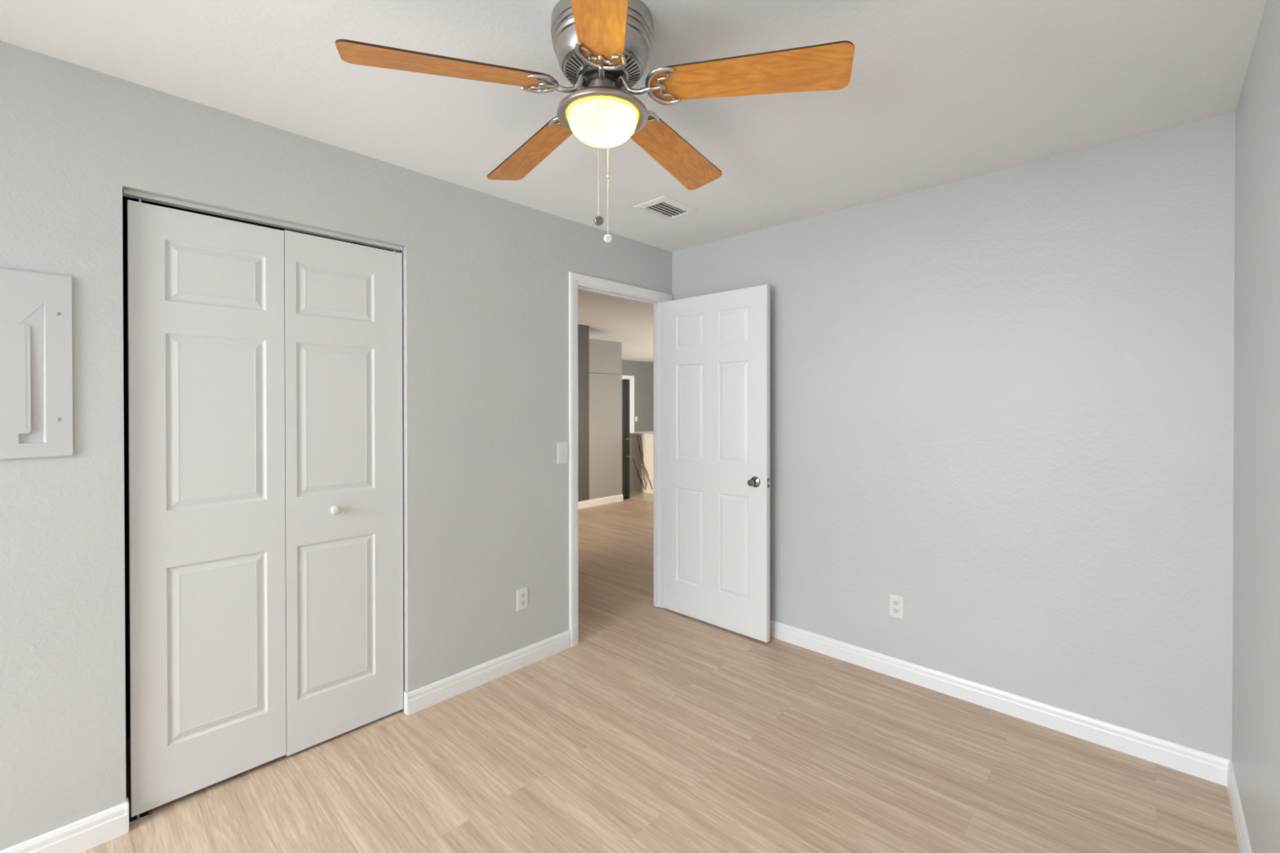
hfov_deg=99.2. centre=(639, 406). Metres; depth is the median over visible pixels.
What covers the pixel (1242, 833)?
baseboard
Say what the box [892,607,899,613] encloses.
receptacle
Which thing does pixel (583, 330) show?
wall
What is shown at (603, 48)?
ceiling fan
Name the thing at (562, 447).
light switch
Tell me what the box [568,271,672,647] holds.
trim
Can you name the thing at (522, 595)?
receptacle
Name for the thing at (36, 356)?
electrical panel
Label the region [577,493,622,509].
baseboard
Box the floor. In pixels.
[80,490,1239,852]
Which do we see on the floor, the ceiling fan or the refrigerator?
the refrigerator
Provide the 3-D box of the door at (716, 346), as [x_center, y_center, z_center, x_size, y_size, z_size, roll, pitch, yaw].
[0.454,0.327,3.415,0.812,2.061,0.156,0,0,43]
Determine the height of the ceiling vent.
0.012 m
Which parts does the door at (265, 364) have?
head rail, knob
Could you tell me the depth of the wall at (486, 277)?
2.01 m
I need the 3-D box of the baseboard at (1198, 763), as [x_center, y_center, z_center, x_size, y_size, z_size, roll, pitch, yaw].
[1.189,1.325,2.868,2.621,0.096,0.013,0,0,43]
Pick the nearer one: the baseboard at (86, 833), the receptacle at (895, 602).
the baseboard at (86, 833)
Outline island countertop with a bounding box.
[629,431,653,436]
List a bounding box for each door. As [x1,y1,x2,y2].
[122,188,403,823]
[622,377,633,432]
[662,284,769,642]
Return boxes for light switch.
[556,441,568,464]
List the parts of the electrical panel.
panel door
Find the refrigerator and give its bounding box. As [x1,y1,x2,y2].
[622,378,631,498]
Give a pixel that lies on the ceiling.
(938, 92)
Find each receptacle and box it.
[520,592,525,598]
[520,600,525,606]
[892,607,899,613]
[893,600,899,606]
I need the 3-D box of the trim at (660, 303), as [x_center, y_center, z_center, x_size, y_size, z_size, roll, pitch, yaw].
[-0.136,0.321,3.452,0.079,2.100,0.790,0,0,43]
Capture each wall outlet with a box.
[516,586,528,611]
[888,594,903,619]
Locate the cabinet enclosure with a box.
[588,338,622,499]
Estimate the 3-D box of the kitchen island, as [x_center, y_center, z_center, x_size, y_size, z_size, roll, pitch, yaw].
[0.696,0.883,8.367,2.000,0.920,0.660,0,0,43]
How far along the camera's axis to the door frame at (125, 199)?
2.28 m
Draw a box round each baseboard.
[0,797,128,852]
[404,630,569,715]
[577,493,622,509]
[769,619,1231,786]
[1226,760,1252,852]
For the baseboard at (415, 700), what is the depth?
2.70 m
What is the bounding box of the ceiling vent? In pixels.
[634,195,697,219]
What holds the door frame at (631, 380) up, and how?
in the wall at (642, 371)
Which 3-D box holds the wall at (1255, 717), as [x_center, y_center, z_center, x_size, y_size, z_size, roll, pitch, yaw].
[0.331,0.170,-0.032,0.100,2.440,5.400,0,0,43]
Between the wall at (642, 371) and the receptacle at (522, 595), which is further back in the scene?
the wall at (642, 371)
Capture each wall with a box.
[0,40,671,850]
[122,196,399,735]
[577,324,589,502]
[622,360,653,431]
[671,111,1235,759]
[1231,0,1279,852]
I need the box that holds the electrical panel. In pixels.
[0,268,72,458]
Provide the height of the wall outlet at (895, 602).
0.114 m
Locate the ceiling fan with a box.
[335,0,854,242]
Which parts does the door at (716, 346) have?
knob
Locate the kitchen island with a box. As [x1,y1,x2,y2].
[626,431,653,493]
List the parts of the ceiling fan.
fan blade, fan blade, blade arm, pull chain, fan blade, blade arm, lamp shade, pull chain, blade arm, fan blade, fan blade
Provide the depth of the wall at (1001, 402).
2.40 m
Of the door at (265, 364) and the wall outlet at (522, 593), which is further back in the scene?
the wall outlet at (522, 593)
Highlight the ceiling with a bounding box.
[0,0,1266,362]
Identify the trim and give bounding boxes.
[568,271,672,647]
[577,284,662,608]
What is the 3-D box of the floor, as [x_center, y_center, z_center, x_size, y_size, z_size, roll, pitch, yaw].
[-0.398,1.405,6.158,9.841,0.103,13.800,0,0,43]
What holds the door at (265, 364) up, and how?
in the wall at (486, 277)
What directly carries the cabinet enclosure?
on the floor
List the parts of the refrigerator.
freezer drawer, freezer drawer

